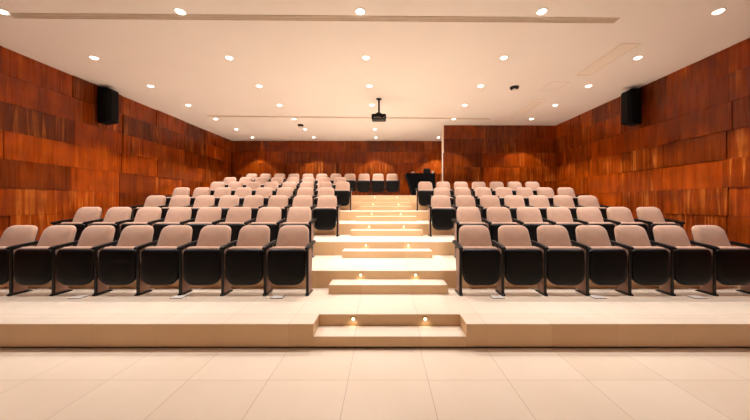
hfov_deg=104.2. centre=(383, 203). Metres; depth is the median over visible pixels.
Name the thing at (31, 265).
seat
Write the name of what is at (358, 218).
step
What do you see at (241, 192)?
seat
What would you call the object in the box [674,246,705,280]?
seat cushion
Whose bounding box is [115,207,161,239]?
seat
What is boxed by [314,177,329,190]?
seat
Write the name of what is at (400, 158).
wall
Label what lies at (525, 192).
seat
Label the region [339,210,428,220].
floor
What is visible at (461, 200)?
seat
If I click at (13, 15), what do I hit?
ceiling vent
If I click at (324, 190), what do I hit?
seat
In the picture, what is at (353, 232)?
step
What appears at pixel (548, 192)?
seat
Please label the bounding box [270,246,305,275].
seat cushion
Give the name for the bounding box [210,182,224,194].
seat
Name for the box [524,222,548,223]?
seat cushion
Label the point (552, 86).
access hatch
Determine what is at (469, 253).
seat cushion
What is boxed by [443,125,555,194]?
wall partition
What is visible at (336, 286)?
step
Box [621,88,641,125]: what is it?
loudspeaker
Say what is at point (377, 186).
seat
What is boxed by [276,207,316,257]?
seat
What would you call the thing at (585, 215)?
seat
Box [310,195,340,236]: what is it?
seat
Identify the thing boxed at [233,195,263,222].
seat
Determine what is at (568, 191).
seat
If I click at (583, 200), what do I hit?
seat
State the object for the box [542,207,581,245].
seat
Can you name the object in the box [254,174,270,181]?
seat
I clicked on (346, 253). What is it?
step
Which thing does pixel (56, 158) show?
wall
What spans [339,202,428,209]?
floor
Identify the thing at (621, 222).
seat cushion
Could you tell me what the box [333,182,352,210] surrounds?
seat
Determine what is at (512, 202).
seat
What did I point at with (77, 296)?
floor outlet
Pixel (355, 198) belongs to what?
floor
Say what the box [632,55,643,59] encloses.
recessed light
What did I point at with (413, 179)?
draped table
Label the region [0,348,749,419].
floor
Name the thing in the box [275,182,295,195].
seat
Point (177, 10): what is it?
recessed light
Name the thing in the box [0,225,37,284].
seat
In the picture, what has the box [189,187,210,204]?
seat
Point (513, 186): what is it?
seat
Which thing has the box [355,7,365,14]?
recessed light
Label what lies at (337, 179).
seat
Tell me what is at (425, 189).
seat
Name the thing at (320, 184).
seat
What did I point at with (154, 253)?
seat cushion
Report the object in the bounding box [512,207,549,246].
seat
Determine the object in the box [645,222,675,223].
seat cushion
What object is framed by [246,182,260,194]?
seat
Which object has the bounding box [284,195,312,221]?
seat
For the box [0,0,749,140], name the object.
ceiling
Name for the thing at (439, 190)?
seat
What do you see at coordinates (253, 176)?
seat
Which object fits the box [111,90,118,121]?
grille
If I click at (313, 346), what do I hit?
trim
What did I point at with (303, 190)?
seat
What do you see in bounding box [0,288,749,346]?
floor
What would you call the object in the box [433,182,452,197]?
seat
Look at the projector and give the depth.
7.39 m
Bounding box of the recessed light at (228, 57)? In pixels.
[224,55,233,59]
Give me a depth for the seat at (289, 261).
4.00 m
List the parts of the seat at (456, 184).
backrest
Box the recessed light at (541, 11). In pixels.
[535,7,547,14]
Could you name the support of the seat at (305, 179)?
on the floor at (355, 205)
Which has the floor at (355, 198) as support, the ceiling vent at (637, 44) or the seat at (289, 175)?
the seat at (289, 175)
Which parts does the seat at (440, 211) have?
backrest, seat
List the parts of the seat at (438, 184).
backrest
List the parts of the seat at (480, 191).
backrest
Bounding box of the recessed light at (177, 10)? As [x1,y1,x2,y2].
[173,7,186,14]
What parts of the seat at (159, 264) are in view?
post, panel, armrest, seat, backrest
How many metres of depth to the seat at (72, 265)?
4.00 m
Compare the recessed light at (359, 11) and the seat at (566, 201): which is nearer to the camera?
the recessed light at (359, 11)
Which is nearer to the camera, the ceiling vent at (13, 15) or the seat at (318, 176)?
the ceiling vent at (13, 15)
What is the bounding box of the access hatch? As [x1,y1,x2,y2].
[539,82,568,90]
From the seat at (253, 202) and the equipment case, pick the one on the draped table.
the equipment case
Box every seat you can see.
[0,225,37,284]
[5,225,76,295]
[48,225,114,295]
[50,207,101,245]
[83,207,131,245]
[91,225,153,295]
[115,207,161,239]
[130,195,165,221]
[134,225,192,295]
[147,207,191,245]
[156,195,189,221]
[165,187,189,204]
[176,225,230,294]
[179,207,221,245]
[182,195,214,221]
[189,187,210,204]
[208,195,238,221]
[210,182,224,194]
[212,187,230,204]
[212,207,250,246]
[219,225,269,295]
[223,177,235,186]
[228,182,242,194]
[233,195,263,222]
[235,187,251,204]
[239,177,251,186]
[244,207,280,247]
[246,174,256,181]
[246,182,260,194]
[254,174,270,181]
[255,177,267,186]
[255,187,271,204]
[258,195,287,222]
[262,225,315,295]
[264,182,277,195]
[268,187,292,207]
[269,174,284,182]
[271,177,282,187]
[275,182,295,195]
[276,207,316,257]
[281,177,298,190]
[283,174,298,181]
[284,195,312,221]
[290,187,313,204]
[294,182,313,194]
[297,177,314,187]
[299,174,312,182]
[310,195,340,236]
[312,187,337,220]
[313,182,331,197]
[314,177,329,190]
[315,174,326,183]
[330,174,340,182]
[332,177,345,187]
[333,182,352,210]
[345,174,355,192]
[356,174,369,194]
[370,174,384,194]
[385,174,399,194]
[415,182,433,210]
[427,195,454,236]
[430,187,453,220]
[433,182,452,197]
[451,182,471,194]
[451,187,470,204]
[451,195,480,235]
[451,207,487,257]
[452,225,500,295]
[469,182,485,195]
[471,187,491,207]
[476,195,500,222]
[481,207,517,247]
[490,182,503,195]
[491,225,542,295]
[496,187,512,204]
[500,195,524,222]
[507,182,521,194]
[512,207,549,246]
[516,187,532,204]
[525,182,539,194]
[525,195,549,221]
[531,225,584,295]
[537,187,554,204]
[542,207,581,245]
[550,195,578,221]
[555,187,578,204]
[570,225,626,295]
[572,207,614,245]
[575,195,611,221]
[603,207,647,245]
[610,225,669,295]
[633,207,684,245]
[649,225,711,295]
[689,225,749,295]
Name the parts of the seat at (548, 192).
backrest, seat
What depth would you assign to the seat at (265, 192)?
8.13 m
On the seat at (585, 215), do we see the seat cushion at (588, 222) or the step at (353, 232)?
the seat cushion at (588, 222)
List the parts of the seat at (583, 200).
backrest, seat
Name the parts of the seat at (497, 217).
armrest, backrest, seat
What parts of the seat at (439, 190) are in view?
backrest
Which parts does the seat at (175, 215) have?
armrest, seat, backrest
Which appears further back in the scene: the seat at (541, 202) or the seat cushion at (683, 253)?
the seat at (541, 202)
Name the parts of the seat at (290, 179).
backrest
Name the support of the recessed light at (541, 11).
in the ceiling
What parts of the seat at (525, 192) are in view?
backrest, seat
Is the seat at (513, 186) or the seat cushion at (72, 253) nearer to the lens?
the seat cushion at (72, 253)
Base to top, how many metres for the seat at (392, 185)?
0.936 m
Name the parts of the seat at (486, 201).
seat, backrest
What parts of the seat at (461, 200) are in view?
backrest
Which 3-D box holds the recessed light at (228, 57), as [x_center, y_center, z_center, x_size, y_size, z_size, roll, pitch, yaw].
[-2.840,-2.665,5.360,0.160,0.030,0.160,0,0,0]
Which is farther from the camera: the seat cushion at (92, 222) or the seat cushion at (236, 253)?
the seat cushion at (92, 222)
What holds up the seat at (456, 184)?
on the floor at (345, 215)
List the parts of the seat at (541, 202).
backrest, seat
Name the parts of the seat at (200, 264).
post, panel, armrest, seat, backrest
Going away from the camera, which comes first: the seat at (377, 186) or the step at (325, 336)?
the step at (325, 336)
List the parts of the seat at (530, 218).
armrest, backrest, seat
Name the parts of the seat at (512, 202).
seat, backrest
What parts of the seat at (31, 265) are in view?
post, panel, armrest, seat, backrest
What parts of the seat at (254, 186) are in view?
backrest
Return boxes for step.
[313,326,465,346]
[329,279,447,293]
[342,249,431,257]
[350,229,422,235]
[356,216,416,220]
[360,206,411,210]
[363,199,408,201]
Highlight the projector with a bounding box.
[372,98,385,121]
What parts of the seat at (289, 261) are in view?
post, panel, armrest, seat, backrest, post, panel, armrest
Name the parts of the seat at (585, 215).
armrest, backrest, seat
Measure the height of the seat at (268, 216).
0.936 m
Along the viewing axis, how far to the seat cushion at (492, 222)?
5.34 m
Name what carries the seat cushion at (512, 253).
on the seat at (521, 262)
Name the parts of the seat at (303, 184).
backrest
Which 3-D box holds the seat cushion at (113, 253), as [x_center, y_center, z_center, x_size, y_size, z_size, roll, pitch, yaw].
[-3.660,0.846,4.102,0.496,0.483,0.166,0,0,0]
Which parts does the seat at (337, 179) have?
backrest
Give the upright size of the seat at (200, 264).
0.936 m
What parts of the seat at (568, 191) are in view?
backrest, seat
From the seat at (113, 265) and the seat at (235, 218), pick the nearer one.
the seat at (113, 265)
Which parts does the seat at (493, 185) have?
backrest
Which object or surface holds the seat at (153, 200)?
on the floor at (325, 244)
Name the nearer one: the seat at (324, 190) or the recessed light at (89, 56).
the recessed light at (89, 56)
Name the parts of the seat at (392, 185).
backrest, seat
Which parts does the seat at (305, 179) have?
backrest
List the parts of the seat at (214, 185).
backrest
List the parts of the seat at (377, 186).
seat, backrest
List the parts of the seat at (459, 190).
backrest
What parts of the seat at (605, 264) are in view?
armrest, panel, post, backrest, seat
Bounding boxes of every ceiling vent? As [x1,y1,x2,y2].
[7,13,619,22]
[207,115,490,119]
[515,99,546,113]
[576,43,640,74]
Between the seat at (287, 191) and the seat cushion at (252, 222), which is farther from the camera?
the seat at (287, 191)
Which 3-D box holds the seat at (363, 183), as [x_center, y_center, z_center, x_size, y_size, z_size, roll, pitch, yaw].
[-0.844,-0.766,11.902,0.586,0.936,0.467,0,0,0]
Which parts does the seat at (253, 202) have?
backrest, seat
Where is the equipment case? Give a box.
[423,168,430,172]
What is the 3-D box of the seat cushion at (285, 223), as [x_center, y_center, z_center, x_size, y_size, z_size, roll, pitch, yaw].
[-1.624,0.586,5.391,0.496,0.483,0.166,0,0,0]
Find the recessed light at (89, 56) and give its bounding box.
[88,55,99,59]
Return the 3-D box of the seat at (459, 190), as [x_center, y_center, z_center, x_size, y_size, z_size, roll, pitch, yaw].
[2.181,0.013,8.055,0.586,0.936,0.466,0,0,0]
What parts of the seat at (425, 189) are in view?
backrest, seat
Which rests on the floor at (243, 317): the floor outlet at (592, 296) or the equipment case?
the floor outlet at (592, 296)
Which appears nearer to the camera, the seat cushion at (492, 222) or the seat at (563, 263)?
the seat at (563, 263)
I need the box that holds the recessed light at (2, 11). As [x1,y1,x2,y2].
[0,8,10,14]
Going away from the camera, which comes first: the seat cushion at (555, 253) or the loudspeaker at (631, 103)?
the seat cushion at (555, 253)
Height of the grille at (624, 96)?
0.680 m
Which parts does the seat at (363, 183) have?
seat, backrest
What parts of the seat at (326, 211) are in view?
seat, backrest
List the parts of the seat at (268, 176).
backrest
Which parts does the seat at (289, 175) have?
backrest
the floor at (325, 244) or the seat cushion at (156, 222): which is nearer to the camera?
the seat cushion at (156, 222)
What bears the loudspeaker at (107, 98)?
attached to the wall at (56, 158)
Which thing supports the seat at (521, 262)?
on the floor at (243, 317)
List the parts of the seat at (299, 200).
backrest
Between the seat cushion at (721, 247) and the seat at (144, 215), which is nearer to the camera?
the seat cushion at (721, 247)
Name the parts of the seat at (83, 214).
armrest, seat, backrest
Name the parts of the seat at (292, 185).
backrest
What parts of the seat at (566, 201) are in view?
backrest, seat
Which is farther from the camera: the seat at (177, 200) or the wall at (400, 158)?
the wall at (400, 158)
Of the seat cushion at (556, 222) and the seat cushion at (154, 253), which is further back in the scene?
the seat cushion at (556, 222)
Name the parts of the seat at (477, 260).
panel, armrest, post, backrest, seat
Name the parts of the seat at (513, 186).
backrest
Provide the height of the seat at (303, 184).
0.936 m
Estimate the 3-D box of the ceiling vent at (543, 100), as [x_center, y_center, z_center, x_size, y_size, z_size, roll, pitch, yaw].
[4.050,-2.677,8.125,0.300,0.006,1.250,0,0,0]
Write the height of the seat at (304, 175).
0.936 m
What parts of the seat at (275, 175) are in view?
backrest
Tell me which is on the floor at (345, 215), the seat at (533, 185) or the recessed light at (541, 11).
the seat at (533, 185)
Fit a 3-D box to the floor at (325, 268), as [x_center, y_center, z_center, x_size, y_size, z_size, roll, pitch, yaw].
[-0.305,1.131,8.430,12.390,0.260,8.140,0,0,0]
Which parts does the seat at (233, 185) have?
backrest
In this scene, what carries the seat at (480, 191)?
on the floor at (345, 227)
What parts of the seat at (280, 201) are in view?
backrest, seat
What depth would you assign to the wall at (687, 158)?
5.83 m
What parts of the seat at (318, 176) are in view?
backrest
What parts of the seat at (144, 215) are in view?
post, armrest, seat, backrest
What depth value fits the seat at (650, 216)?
5.52 m
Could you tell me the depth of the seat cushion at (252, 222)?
5.34 m
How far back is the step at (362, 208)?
9.22 m
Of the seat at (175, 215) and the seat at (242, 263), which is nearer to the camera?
the seat at (242, 263)
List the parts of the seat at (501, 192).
seat, backrest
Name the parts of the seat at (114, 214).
armrest, seat, backrest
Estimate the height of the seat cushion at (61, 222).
0.483 m
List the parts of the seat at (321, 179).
backrest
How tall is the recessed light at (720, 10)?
0.030 m
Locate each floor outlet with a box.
[67,295,89,298]
[169,295,187,298]
[270,295,284,298]
[489,295,504,298]
[590,295,606,298]
[685,295,707,298]
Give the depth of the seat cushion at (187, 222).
5.35 m
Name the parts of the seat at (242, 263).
post, panel, armrest, seat, backrest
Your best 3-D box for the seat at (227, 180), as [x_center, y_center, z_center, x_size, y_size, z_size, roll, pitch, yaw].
[-5.707,-0.506,10.633,0.586,0.936,0.466,0,0,0]
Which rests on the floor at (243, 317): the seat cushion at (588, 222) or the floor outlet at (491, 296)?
the floor outlet at (491, 296)
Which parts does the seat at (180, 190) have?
backrest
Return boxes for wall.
[0,46,231,245]
[232,141,441,194]
[442,125,443,181]
[555,38,749,246]
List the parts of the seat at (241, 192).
seat, backrest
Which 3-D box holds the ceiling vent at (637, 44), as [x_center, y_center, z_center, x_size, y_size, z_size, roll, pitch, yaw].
[4.140,-2.677,5.490,0.320,0.006,1.220,0,0,0]
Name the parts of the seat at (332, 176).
backrest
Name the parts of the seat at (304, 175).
backrest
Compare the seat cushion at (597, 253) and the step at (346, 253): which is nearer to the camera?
the seat cushion at (597, 253)
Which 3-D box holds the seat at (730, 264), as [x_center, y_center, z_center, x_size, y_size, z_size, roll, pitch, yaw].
[4.820,0.794,4.188,0.631,0.936,0.466,0,0,0]
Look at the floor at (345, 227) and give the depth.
6.94 m
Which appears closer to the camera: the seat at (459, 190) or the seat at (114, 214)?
the seat at (114, 214)
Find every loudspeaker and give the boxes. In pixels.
[97,86,118,124]
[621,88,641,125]
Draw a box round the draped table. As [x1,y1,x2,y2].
[405,173,435,194]
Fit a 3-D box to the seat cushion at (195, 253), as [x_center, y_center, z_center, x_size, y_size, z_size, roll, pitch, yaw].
[-2.500,0.846,4.102,0.496,0.483,0.166,0,0,0]
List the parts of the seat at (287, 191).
backrest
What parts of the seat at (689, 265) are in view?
armrest, panel, post, backrest, seat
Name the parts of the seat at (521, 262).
armrest, panel, post, backrest, seat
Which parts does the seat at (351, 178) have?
backrest, seat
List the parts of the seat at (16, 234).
seat, backrest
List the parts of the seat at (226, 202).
seat, backrest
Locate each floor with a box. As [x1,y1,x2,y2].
[0,255,739,287]
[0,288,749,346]
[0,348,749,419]
[314,221,453,234]
[314,235,453,254]
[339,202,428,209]
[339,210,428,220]
[352,195,415,201]
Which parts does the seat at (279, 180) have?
backrest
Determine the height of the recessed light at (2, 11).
0.030 m
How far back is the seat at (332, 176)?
11.98 m
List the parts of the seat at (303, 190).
backrest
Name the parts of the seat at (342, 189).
seat, backrest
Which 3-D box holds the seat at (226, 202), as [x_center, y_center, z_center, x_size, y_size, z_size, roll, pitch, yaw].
[-3.683,0.274,6.766,0.586,0.936,0.466,0,0,0]
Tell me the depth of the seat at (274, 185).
9.42 m
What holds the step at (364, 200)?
on the floor at (355, 205)
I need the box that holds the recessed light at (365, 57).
[362,55,369,59]
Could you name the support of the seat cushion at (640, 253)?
on the seat at (647, 264)
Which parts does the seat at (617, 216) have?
armrest, backrest, seat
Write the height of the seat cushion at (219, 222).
0.483 m
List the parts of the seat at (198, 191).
seat, backrest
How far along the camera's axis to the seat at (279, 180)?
10.72 m
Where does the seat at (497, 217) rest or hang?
on the floor at (325, 268)
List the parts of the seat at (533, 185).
backrest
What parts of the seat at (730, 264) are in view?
armrest, panel, backrest, post, seat, armrest, panel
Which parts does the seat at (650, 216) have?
armrest, post, backrest, seat, armrest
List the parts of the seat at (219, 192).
seat, backrest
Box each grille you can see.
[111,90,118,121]
[621,92,627,122]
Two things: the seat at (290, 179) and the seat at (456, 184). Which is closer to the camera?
the seat at (456, 184)
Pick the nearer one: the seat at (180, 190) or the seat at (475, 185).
the seat at (180, 190)
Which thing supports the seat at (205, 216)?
on the floor at (325, 268)
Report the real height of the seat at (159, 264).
0.936 m
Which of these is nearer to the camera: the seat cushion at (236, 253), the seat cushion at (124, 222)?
the seat cushion at (236, 253)
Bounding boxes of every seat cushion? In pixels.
[20,246,50,248]
[61,222,90,223]
[62,246,93,280]
[92,222,122,223]
[104,246,135,280]
[124,222,146,223]
[145,246,178,279]
[156,222,179,223]
[187,222,211,223]
[187,246,220,278]
[219,222,243,223]
[228,246,263,278]
[251,222,275,223]
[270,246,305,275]
[282,222,308,224]
[459,222,485,224]
[462,246,497,275]
[492,222,516,223]
[504,246,539,278]
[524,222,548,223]
[547,246,580,278]
[556,222,580,223]
[588,222,611,223]
[589,246,622,279]
[621,222,643,223]
[632,246,663,280]
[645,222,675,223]
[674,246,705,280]
[717,246,747,248]
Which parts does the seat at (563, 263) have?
armrest, panel, post, backrest, seat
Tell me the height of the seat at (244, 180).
0.936 m
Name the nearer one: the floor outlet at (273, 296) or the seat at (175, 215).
the floor outlet at (273, 296)
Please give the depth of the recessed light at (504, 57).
5.34 m
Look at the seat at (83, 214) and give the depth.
5.53 m
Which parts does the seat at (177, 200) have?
seat, backrest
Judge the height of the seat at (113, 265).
0.936 m
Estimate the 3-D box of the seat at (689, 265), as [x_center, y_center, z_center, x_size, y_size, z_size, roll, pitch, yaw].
[4.217,0.794,4.188,0.586,0.936,0.466,0,0,0]
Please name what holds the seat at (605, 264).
on the floor at (243, 317)
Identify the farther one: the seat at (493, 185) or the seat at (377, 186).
the seat at (377, 186)
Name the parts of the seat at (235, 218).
armrest, seat, backrest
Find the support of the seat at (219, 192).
on the floor at (345, 227)
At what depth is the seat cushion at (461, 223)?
5.33 m
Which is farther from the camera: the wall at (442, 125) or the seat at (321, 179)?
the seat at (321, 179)
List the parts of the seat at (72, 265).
post, panel, armrest, seat, backrest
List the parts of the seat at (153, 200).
seat, armrest, backrest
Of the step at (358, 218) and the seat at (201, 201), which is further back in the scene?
the step at (358, 218)
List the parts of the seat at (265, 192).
backrest, seat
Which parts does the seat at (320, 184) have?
backrest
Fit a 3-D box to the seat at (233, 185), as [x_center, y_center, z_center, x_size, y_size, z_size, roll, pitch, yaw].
[-4.843,-0.246,9.344,0.586,0.936,0.466,0,0,0]
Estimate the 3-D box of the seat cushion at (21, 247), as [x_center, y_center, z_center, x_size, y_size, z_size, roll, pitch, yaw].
[-4.820,0.846,4.102,0.496,0.483,0.166,0,0,0]
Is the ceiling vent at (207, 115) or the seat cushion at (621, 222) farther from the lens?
the ceiling vent at (207, 115)
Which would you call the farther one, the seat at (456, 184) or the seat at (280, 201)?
the seat at (456, 184)
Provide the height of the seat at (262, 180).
0.936 m
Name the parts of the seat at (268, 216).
armrest, seat, backrest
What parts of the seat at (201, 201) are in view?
seat, backrest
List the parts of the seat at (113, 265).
post, panel, armrest, seat, backrest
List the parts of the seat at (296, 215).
armrest, seat, backrest, post, panel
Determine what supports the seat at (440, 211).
on the floor at (325, 244)
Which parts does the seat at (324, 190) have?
backrest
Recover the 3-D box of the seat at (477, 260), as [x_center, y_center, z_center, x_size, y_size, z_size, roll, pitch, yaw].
[1.317,0.794,4.188,0.586,0.936,0.466,0,0,0]
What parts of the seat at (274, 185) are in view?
backrest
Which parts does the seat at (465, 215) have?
panel, post, backrest, seat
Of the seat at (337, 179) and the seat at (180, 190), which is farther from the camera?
the seat at (337, 179)
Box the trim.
[0,346,749,347]
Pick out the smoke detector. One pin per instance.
(515, 87)
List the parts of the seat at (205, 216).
armrest, seat, backrest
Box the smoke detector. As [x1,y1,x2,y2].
[510,85,518,90]
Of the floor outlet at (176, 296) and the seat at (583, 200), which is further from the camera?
the seat at (583, 200)
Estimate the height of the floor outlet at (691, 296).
0.012 m
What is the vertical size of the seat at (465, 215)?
0.936 m
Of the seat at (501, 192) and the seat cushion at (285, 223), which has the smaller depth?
the seat cushion at (285, 223)
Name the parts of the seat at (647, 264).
armrest, panel, post, backrest, seat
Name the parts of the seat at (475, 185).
backrest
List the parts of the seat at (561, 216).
armrest, backrest, seat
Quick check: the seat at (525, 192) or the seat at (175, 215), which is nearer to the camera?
the seat at (175, 215)
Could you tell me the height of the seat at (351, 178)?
0.936 m
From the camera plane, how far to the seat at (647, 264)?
4.00 m
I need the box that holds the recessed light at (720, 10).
[710,7,726,14]
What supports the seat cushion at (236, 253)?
on the seat at (242, 263)
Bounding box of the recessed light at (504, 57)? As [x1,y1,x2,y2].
[499,55,508,59]
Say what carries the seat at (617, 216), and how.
on the floor at (325, 268)
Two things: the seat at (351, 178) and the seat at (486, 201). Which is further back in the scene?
the seat at (351, 178)
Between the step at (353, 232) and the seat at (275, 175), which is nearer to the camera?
the step at (353, 232)
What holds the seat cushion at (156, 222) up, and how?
on the seat at (175, 215)

